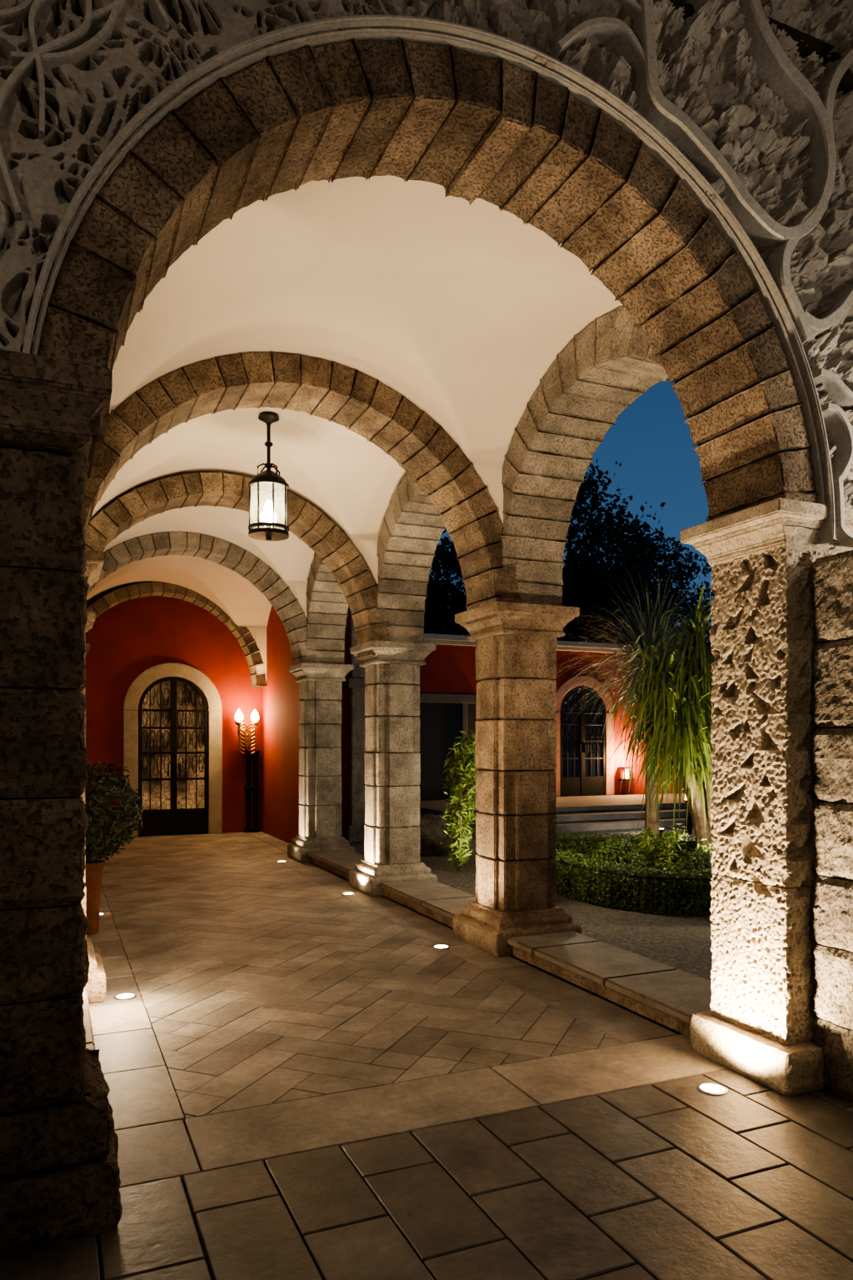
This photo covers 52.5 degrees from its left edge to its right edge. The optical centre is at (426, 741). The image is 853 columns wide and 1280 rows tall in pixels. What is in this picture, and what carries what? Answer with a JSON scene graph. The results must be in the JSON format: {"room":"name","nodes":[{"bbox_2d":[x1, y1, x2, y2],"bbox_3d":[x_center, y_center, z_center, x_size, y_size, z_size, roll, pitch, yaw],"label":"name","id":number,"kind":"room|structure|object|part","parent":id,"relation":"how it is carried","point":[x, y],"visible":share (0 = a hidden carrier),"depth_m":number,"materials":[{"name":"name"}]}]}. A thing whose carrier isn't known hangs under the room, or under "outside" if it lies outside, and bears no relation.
{"room":"arched courtyard walkway","nodes":[
{"label":"arched courtyard walkway","id":0,"kind":"room"},
{"bbox_2d":[85,643,89,654],"bbox_3d":[-4.323,0.200,9.832,0.910,2.600,0.680,0,0,-24],"label":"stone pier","id":1,"kind":"object","parent":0,"point":[87,646],"depth_m":9.70,"materials":[{"name":"beige stone"}]},
{"bbox_2d":[84,611,94,635],"bbox_3d":[-3.331,0.200,7.488,0.850,2.600,0.690,0,0,-24],"label":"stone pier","id":2,"kind":"object","parent":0,"point":[91,616],"depth_m":7.35,"materials":[{"name":"beige stone"}]},
{"bbox_2d":[85,589,260,838],"bbox_3d":[-4.375,-0.725,13.885,4.100,4.450,0.250,0,0,-24],"label":"wall","id":3,"kind":"structure","parent":0,"point":[134,636],"depth_m":13.85,"materials":[{"name":"red paint"}]},
{"bbox_2d":[122,662,222,837],"bbox_3d":[-4.060,0.117,13.864,1.550,2.765,0.100,0,0,-24],"label":"surround","id":4,"kind":"object","parent":3,"relation":"attached to","point":[132,697],"visible":0.98,"depth_m":13.90,"materials":[{"name":"stone"}]},
{"bbox_2d":[142,680,204,809],"bbox_3d":[-4.063,0.228,13.871,1.090,2.545,0.001,0,0,-24],"label":"glass","id":5,"kind":"object","parent":4,"relation":"attached to","point":[181,784],"visible":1,"depth_m":13.85,"materials":[{"name":"brown"}]},
{"bbox_2d":[86,581,266,687],"bbox_3d":[-4.141,-1.696,13.625,3.184,1.592,0.411,0,0,-24],"label":"stone arch","id":6,"kind":"object","parent":3,"relation":"attached to","point":[115,597],"visible":0.7,"depth_m":13.66,"materials":[{"name":"beige stone"}]},
{"bbox_2d":[234,709,259,754],"bbox_3d":[-2.965,-0.165,14.181,0.410,0.751,0.315,0,0,-24],"label":"wall sconce","id":7,"kind":"object","parent":3,"relation":"attached to","point":[245,741],"visible":1,"depth_m":14.08,"materials":[{"name":"brown metal"}]},
{"bbox_2d":[87,530,316,674],"bbox_3d":[-2.900,-1.683,10.435,3.143,1.618,0.472,0,0,-24],"label":"stone arch","id":8,"kind":"object","parent":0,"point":[232,556],"visible":0.84,"depth_m":10.50,"materials":[{"name":"beige stone"}]},
{"bbox_2d":[260,605,300,843],"bbox_3d":[-2.003,-0.725,12.951,0.200,4.450,3.380,0,0,-24],"label":"wall","id":9,"kind":"structure","parent":0,"point":[280,775],"depth_m":13.30,"materials":[{"name":"red paint"}]},
{"bbox_2d":[86,175,623,683],"bbox_3d":[-2.026,-1.707,8.696,3.290,1.574,11.160,0,0,-24],"label":"ceiling","id":10,"kind":"structure","parent":0,"point":[462,309],"depth_m":5.10,"materials":[{"name":"paint"}]},
{"bbox_2d":[248,411,289,540],"bbox_3d":[-1.200,-2.007,6.569,0.308,0.955,0.308,0,0,-24],"label":"hanging lantern","id":11,"kind":"object","parent":10,"relation":"hanging from","point":[269,479],"visible":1,"depth_m":6.53,"materials":[{"name":"black metal"}]},
{"bbox_3d":[-1.200,-1.750,6.569,0.080,0.180,0.078,0,0,-24],"label":"bulb","id":12,"kind":"part","parent":11,"relation":"part of","materials":[{"name":"beige glass"}]},
{"bbox_2d":[95,831,719,1279],"bbox_3d":[-0.489,1.659,6.116,12.000,0.282,17.600,0,0,-24],"label":"floor","id":13,"kind":"structure","parent":0,"point":[512,956],"depth_m":4.21,"materials":[{"name":"beige stone"}]},
{"bbox_2d":[82,985,95,1049],"bbox_3d":[-1.810,1.433,3.956,0.530,0.135,1.900,0,0,-24],"label":"stone curb","id":14,"kind":"object","parent":13,"relation":"on","point":[90,1044],"visible":0.18,"depth_m":4.18,"materials":[{"name":"beige stone"}]},
{"bbox_2d":[307,850,364,879],"bbox_3d":[-0.859,1.433,9.959,0.540,0.135,1.860,0,0,-24],"label":"stone curb","id":15,"kind":"object","parent":13,"relation":"on","point":[340,862],"visible":0.54,"depth_m":10.10,"materials":[{"name":"beige stone"}]},
{"bbox_2d":[90,832,624,1118],"bbox_3d":[-2.152,1.510,8.821,2.120,0.021,10.810,0,0,-24],"label":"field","id":16,"kind":"object","parent":13,"relation":"on","point":[259,982],"visible":0.88,"depth_m":5.16,"materials":[{"name":"brown tile"}]},
{"bbox_2d":[137,676,208,836],"bbox_3d":[-4.048,0.228,13.836,1.098,2.545,0.099,0,0,-24],"label":"iron leaves","id":17,"kind":"object","parent":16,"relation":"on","point":[172,821],"visible":1,"depth_m":13.84,"materials":[{"name":"black metal"}]},
{"bbox_2d":[86,831,729,1188],"bbox_3d":[-2.206,1.510,8.547,3.992,0.021,11.262,0,0,-24],"label":"floor border","id":18,"kind":"object","parent":13,"relation":"on","point":[154,1143],"visible":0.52,"depth_m":3.80,"materials":[{"name":"beige tile"}]},
{"bbox_2d":[80,549,105,1003],"bbox_3d":[-2.348,0.200,5.151,0.780,2.600,0.720,0,0,-24],"label":"stone pier","id":19,"kind":"object","parent":18,"relation":"on","point":[96,985],"depth_m":4.99,"materials":[{"name":"beige stone"}]},
{"bbox_2d":[85,759,143,934],"bbox_3d":[-2.570,0.818,6.794,0.658,1.364,0.677,0,0,-24],"label":"potted shrub","id":20,"kind":"object","parent":18,"relation":"on","point":[94,868],"visible":0.73,"depth_m":6.69,"materials":[{"name":"green plant"}]},
{"bbox_2d":[114,993,136,999],"bbox_3d":[-1.770,1.502,5.076,0.128,0.017,0.128,0,0,-24],"label":"recessed light","id":21,"kind":"object","parent":18,"relation":"in","point":[122,996],"visible":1,"depth_m":5.07,"materials":[{"name":"white glass"}]},
{"bbox_2d":[244,750,259,831],"bbox_3d":[-2.891,0.815,14.310,0.240,1.330,0.140,0,0,-24],"label":"post","id":22,"kind":"object","parent":18,"relation":"on","point":[248,787],"visible":0.93,"depth_m":14.28,"materials":[{"name":"black metal"}]},
{"bbox_2d":[287,662,354,862],"bbox_3d":[-1.367,0.260,11.123,0.700,2.480,0.680,0,0,-24],"label":"stone pier","id":23,"kind":"object","parent":18,"relation":"on","point":[320,684],"depth_m":10.91,"materials":[{"name":"beige stone"}]},
{"bbox_2d":[341,892,354,894],"bbox_3d":[-0.769,1.502,8.504,0.128,0.017,0.128,0,0,-24],"label":"recessed light","id":24,"kind":"object","parent":18,"relation":"in","point":[343,893],"visible":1,"depth_m":8.50,"materials":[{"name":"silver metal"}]},
{"bbox_2d":[349,640,437,896],"bbox_3d":[-0.348,0.260,8.791,0.700,2.480,0.690,0,0,-24],"label":"stone pier","id":25,"kind":"object","parent":18,"relation":"on","point":[392,723],"depth_m":8.57,"materials":[{"name":"beige stone"}]},
{"bbox_2d":[85,471,390,659],"bbox_3d":[-1.879,-1.647,8.098,3.143,1.617,0.472,0,0,-24],"label":"stone arch","id":26,"kind":"object","parent":25,"relation":"on","point":[319,532],"visible":0.8,"depth_m":8.14,"materials":[{"name":"beige stone"}]},
{"bbox_2d":[305,552,348,664],"bbox_3d":[-0.857,-1.955,9.949,0.521,1.990,2.636,0,0,-24],"label":"arch","id":27,"kind":"object","parent":26,"relation":"on","point":[327,608],"visible":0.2,"depth_m":10.80,"materials":[{"name":"grey stone"}]},
{"bbox_2d":[432,945,449,949],"bbox_3d":[0.107,1.502,6.300,0.128,0.017,0.128,0,0,-24],"label":"recessed light","id":28,"kind":"object","parent":18,"relation":"in","point":[436,947],"visible":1,"depth_m":6.29,"materials":[{"name":"white glass"}]},
{"bbox_2d":[453,600,581,956],"bbox_3d":[0.666,0.260,6.468,0.700,2.480,0.720,0,0,-24],"label":"stone pier","id":29,"kind":"object","parent":18,"relation":"on","point":[516,737],"depth_m":6.24,"materials":[{"name":"beige stone"}]},
{"bbox_2d":[84,350,519,624],"bbox_3d":[-0.860,-1.683,5.766,3.144,1.619,0.484,0,0,-24],"label":"stone arch","id":30,"kind":"object","parent":29,"relation":"on","point":[371,409],"visible":0.77,"depth_m":5.77,"materials":[{"name":"beige stone"}]},
{"bbox_2d":[375,472,445,642],"bbox_3d":[0.158,-1.955,7.626,0.524,1.990,2.607,0,0,-24],"label":"arch","id":31,"kind":"object","parent":30,"relation":"on","point":[412,530],"visible":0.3,"depth_m":8.37,"materials":[{"name":"grey stone"}]},
{"bbox_2d":[500,305,668,605],"bbox_3d":[1.195,-1.955,5.253,0.525,1.990,2.687,0,0,-24],"label":"arch","id":32,"kind":"object","parent":30,"relation":"on","point":[606,367],"visible":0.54,"depth_m":5.80,"materials":[{"name":"grey stone"}]},
{"bbox_2d":[508,930,711,1037],"bbox_3d":[1.201,1.433,5.244,0.540,0.135,1.950,0,0,-24],"label":"stone curb","id":33,"kind":"object","parent":18,"relation":"on","point":[664,994],"visible":0.81,"depth_m":5.10,"materials":[{"name":"beige stone"}]},
{"bbox_2d":[0,1069,852,1279],"bbox_3d":[1.185,1.510,1.183,9.112,0.021,4.932,0,0,-24],"label":"floor","id":34,"kind":"structure","parent":13,"relation":"on","point":[762,1173],"depth_m":2.80,"materials":[{"name":"stone"}]},
{"bbox_2d":[0,349,122,1253],"bbox_3d":[-1.532,0.201,2.647,1.118,2.598,0.723,0,0,-24],"label":"stone pier","id":35,"kind":"object","parent":34,"relation":"on","point":[60,1180],"visible":1,"depth_m":2.58,"materials":[{"name":"brown stone"}]},
{"bbox_2d":[696,1082,728,1095],"bbox_3d":[1.232,1.502,3.725,0.128,0.017,0.128,0,0,-24],"label":"recessed light","id":36,"kind":"object","parent":34,"relation":"in","point":[710,1088],"visible":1,"depth_m":3.72,"materials":[{"name":"white glass"}]},
{"bbox_2d":[680,497,852,1096],"bbox_3d":[1.599,0.235,4.018,0.508,2.530,0.657,0,0,-24],"label":"stone pier","id":37,"kind":"object","parent":34,"relation":"on","point":[758,1025],"visible":0.75,"depth_m":3.85,"materials":[{"name":"beige stone"}]},
{"bbox_2d":[810,550,852,1101],"bbox_3d":[2.243,0.351,3.541,0.887,2.297,0.927,0,0,-24],"label":"stone wall","id":38,"kind":"structure","parent":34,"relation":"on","point":[832,744],"depth_m":3.66,"materials":[{"name":"beige stone"}]},
{"bbox_2d":[380,879,475,927],"bbox_3d":[0.156,1.433,7.636,0.540,0.135,1.830,0,0,-24],"label":"stone curb","id":39,"kind":"object","parent":13,"relation":"on","point":[439,902],"visible":0.62,"depth_m":7.67,"materials":[{"name":"beige stone"}]},
{"bbox_2d":[0,0,852,549],"bbox_3d":[0.351,-2.171,3.193,4.700,2.697,0.130,0,0,-24],"label":"wall","id":40,"kind":"structure","parent":0,"point":[707,72],"depth_m":3.21,"materials":[{"name":"stone"}]},
{"bbox_2d":[419,644,717,800],"bbox_3d":[6.492,-0.250,20.733,19.500,3.500,0.400,0,0,-24],"label":"wall","id":41,"kind":"structure","parent":0,"point":[448,669],"depth_m":18.99,"materials":[{"name":"red paint"}]},
{"bbox_2d":[420,693,476,747],"bbox_3d":[0.407,0.110,17.802,1.500,2.180,0.140,0,0,-24],"label":"frame","id":42,"kind":"object","parent":41,"relation":"attached to","point":[464,699],"visible":0.2,"depth_m":17.84,"materials":[{"name":"stone"}]},
{"bbox_2d":[419,702,478,800],"bbox_3d":[0.973,0.200,18.093,2.530,2.000,0.040,0,0,-24],"label":"pane","id":43,"kind":"object","parent":41,"relation":"attached to","point":[441,722],"visible":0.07,"depth_m":17.75,"materials":[{"name":"black glass"}]},
{"bbox_2d":[424,633,706,654],"bbox_3d":[6.447,-2.100,20.713,19.600,0.200,0.700,0,0,-24],"label":"trim","id":44,"kind":"structure","parent":41,"relation":"on","point":[442,639],"depth_m":18.79,"materials":[{"name":"stone"}]},
{"bbox_2d":[555,675,614,796],"bbox_3d":[3.465,-0.130,19.171,1.660,2.660,0.100,0,0,-24],"label":"surround","id":45,"kind":"object","parent":41,"relation":"attached to","point":[610,772],"visible":0.71,"depth_m":19.24,"materials":[{"name":"beige stone"}]},
{"bbox_2d":[560,685,605,796],"bbox_3d":[3.477,-0.020,19.143,1.208,2.440,0.099,0,0,-24],"label":"iron leaves","id":46,"kind":"object","parent":45,"relation":"attached to","point":[582,785],"visible":0.94,"depth_m":19.14,"materials":[{"name":"black metal"}]},
{"bbox_2d":[562,688,603,777],"bbox_3d":[3.462,-0.020,19.178,1.200,2.440,0.001,0,0,-24],"label":"glass","id":47,"kind":"object","parent":45,"relation":"attached to","point":[571,762],"visible":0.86,"depth_m":19.16,"materials":[{"name":"black"}]},
{"bbox_2d":[618,766,634,780],"bbox_3d":[4.511,0.725,19.524,0.260,0.310,0.210,0,0,-24],"label":"wall lamp","id":48,"kind":"object","parent":41,"relation":"attached to","point":[626,772],"visible":0.77,"depth_m":19.47,"materials":[{"name":"black metal"}]},
{"bbox_2d":[653,0,852,94],"bbox_3d":[-1.268,-3.325,5.775,10.700,0.750,18.000,0,0,-24],"label":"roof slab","id":49,"kind":"structure","parent":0,"point":[822,48],"depth_m":3.79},
{"bbox_3d":[-0.230,-1.000,3.212,5.750,5.000,0.430,0,0,-24],"label":"wall","id":50,"kind":"structure","parent":0,"visible":0},
{"bbox_2d":[0,0,852,545],"bbox_3d":[0.333,-2.137,3.365,3.921,2.531,0.511,0,0,-24],"label":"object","id":51,"kind":"object","parent":50,"relation":"attached to","point":[668,133],"visible":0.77,"depth_m":3.34,"materials":[{"name":"stone"}]},
{"bbox_2d":[38,37,821,529],"bbox_3d":[0.184,-1.707,3.376,3.146,1.574,0.507,0,0,-24],"label":"stone arch","id":52,"kind":"object","parent":50,"relation":"attached to","point":[502,135],"visible":0.91,"depth_m":3.26,"materials":[{"name":"brown stone"}]},
{"label":"outside","id":53,"kind":"structure","parent":0,"visible":0},
{"bbox_2d":[350,825,712,980],"bbox_3d":[1.074,1.655,35.008,90.000,0.290,56.700,0,0,-24],"label":"gravel ground","id":54,"kind":"structure","parent":53,"point":[683,942],"depth_m":7.13,"materials":[{"name":"grey gravel"}]},
{"bbox_2d":[340,605,366,842],"bbox_3d":[-0.987,-0.450,13.373,0.740,3.900,0.840,0,0,-24],"label":"stone pillar","id":55,"kind":"structure","parent":54,"relation":"on","point":[353,717],"depth_m":12.98,"materials":[{"name":"grey stone"}]},
{"bbox_2d":[419,813,453,856],"bbox_3d":[0.023,1.285,11.603,0.764,0.655,0.730,0,0,-24],"label":"boulder","id":56,"kind":"object","parent":54,"relation":"on","point":[432,832],"visible":0.48,"depth_m":11.34,"materials":[{"name":"stone"}]},
{"bbox_2d":[423,528,469,629],"bbox_3d":[0.522,-2.166,22.948,4.901,7.452,4.544,0,0,23],"label":"tree","id":57,"kind":"object","parent":54,"relation":"on","point":[437,605],"visible":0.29,"depth_m":22.53,"materials":[{"name":"green plant"}]},
{"bbox_2d":[438,788,474,871],"bbox_3d":[0.356,1.022,9.986,0.394,0.964,0.497,0,0,-24],"label":"shrub","id":58,"kind":"object","parent":54,"relation":"on","point":[459,825],"visible":1,"depth_m":9.94,"materials":[{"name":"green plant"}]},
{"bbox_2d":[440,730,478,851],"bbox_3d":[0.482,0.682,10.499,0.582,1.639,0.633,0,0,22],"label":"shrub","id":59,"kind":"object","parent":54,"relation":"on","point":[462,766],"visible":0.6,"depth_m":10.38,"materials":[{"name":"green plant"}]},
{"bbox_2d":[420,793,693,836],"bbox_3d":[4.491,1.360,17.447,9.800,0.320,3.780,0,0,-24],"label":"steps","id":60,"kind":"structure","parent":54,"relation":"on","point":[579,813],"depth_m":15.86,"materials":[{"name":"stone"}]},
{"bbox_2d":[423,625,708,647],"bbox_3d":[5.589,-0.504,22.196,20.218,4.234,1.445,0,0,-24],"label":"roof","id":61,"kind":"object","parent":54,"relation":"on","point":[427,630],"visible":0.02,"depth_m":20.67,"materials":[{"name":"black"}]},
{"bbox_2d":[462,457,669,639],"bbox_3d":[3.949,-3.190,25.024,5.977,9.496,6.331,0,0,15],"label":"tree","id":62,"kind":"object","parent":54,"relation":"on","point":[582,572],"visible":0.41,"depth_m":24.46,"materials":[{"name":"green plant"}]},
{"bbox_2d":[591,835,644,869],"bbox_3d":[1.958,1.255,8.875,0.546,0.557,0.547,0,0,-24],"label":"bush","id":63,"kind":"object","parent":54,"relation":"on","point":[618,852],"visible":0.49,"depth_m":8.75,"materials":[{"name":"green plant"}]},
{"bbox_2d":[591,844,651,870],"bbox_3d":[2.181,1.327,9.556,0.720,0.385,0.495,0,0,-24],"label":"boxwood hedge","id":64,"kind":"object","parent":54,"relation":"on","point":[640,847],"visible":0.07,"depth_m":9.48,"materials":[{"name":"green plant"}]},
{"bbox_2d":[555,831,696,869],"bbox_3d":[2.771,1.313,10.498,4.220,0.411,0.754,0,0,6],"label":"boxwood hedge","id":65,"kind":"object","parent":54,"relation":"on","point":[584,845],"visible":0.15,"depth_m":10.29,"materials":[{"name":"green plant"}]},
{"bbox_2d":[556,564,711,837],"bbox_3d":[3.277,-0.549,12.729,3.252,4.114,3.308,0,0,-2],"label":"tree","id":66,"kind":"object","parent":54,"relation":"on","point":[645,628],"visible":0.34,"depth_m":12.46,"materials":[{"name":"green plant"}]},
{"bbox_2d":[555,848,713,915],"bbox_3d":[2.526,1.323,8.086,3.424,0.394,1.427,0,0,24],"label":"boxwood hedge","id":67,"kind":"object","parent":54,"relation":"on","point":[682,892],"visible":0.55,"depth_m":7.73,"materials":[{"name":"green plant"}]},
{"bbox_2d":[564,528,714,642],"bbox_3d":[6.694,-2.641,27.846,8.025,8.402,4.857,0,0,-18],"label":"tree","id":68,"kind":"object","parent":54,"relation":"on","point":[679,576],"visible":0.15,"depth_m":27.55,"materials":[{"name":"green plant"}]},
{"bbox_2d":[592,586,717,854],"bbox_3d":[3.121,-0.112,9.670,2.615,3.301,1.871,0,0,-26],"label":"tree","id":69,"kind":"object","parent":54,"relation":"on","point":[678,702],"visible":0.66,"depth_m":9.28,"materials":[{"name":"green plant"}]},
{"bbox_2d":[633,823,688,871],"bbox_3d":[2.391,1.175,8.956,0.559,0.659,0.541,0,0,30],"label":"leafy shrub","id":70,"kind":"object","parent":54,"relation":"on","point":[655,849],"visible":0.83,"depth_m":8.90,"materials":[{"name":"green plant"}]},
{"bbox_2d":[660,828,664,835],"bbox_3d":[3.763,1.458,13.866,0.120,0.123,0.120,0,0,-24],"label":"spotlight","id":71,"kind":"object","parent":54,"relation":"on","point":[661,829],"visible":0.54,"depth_m":13.81,"materials":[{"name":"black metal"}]},
{"bbox_2d":[682,789,692,836],"bbox_3d":[3.401,1.050,11.198,0.180,0.900,0.180,0,0,-24],"label":"bollard light","id":72,"kind":"object","parent":54,"relation":"on","point":[689,826],"visible":0.16,"depth_m":11.16,"materials":[{"name":"black metal"}]},
{"bbox_2d":[675,846,712,874],"bbox_3d":[2.666,1.280,8.389,0.503,0.513,0.511,0,0,-24],"label":"bush","id":73,"kind":"object","parent":54,"relation":"on","point":[694,862],"visible":0.28,"depth_m":8.30,"materials":[{"name":"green plant"}]},
{"bbox_2d":[695,838,713,854],"bbox_3d":[3.087,1.259,8.950,0.592,0.503,0.428,0,0,43],"label":"leafy shrub","id":74,"kind":"object","parent":54,"relation":"on","point":[703,839],"visible":0.05,"depth_m":9.00,"materials":[{"name":"green plant"}]}
]}

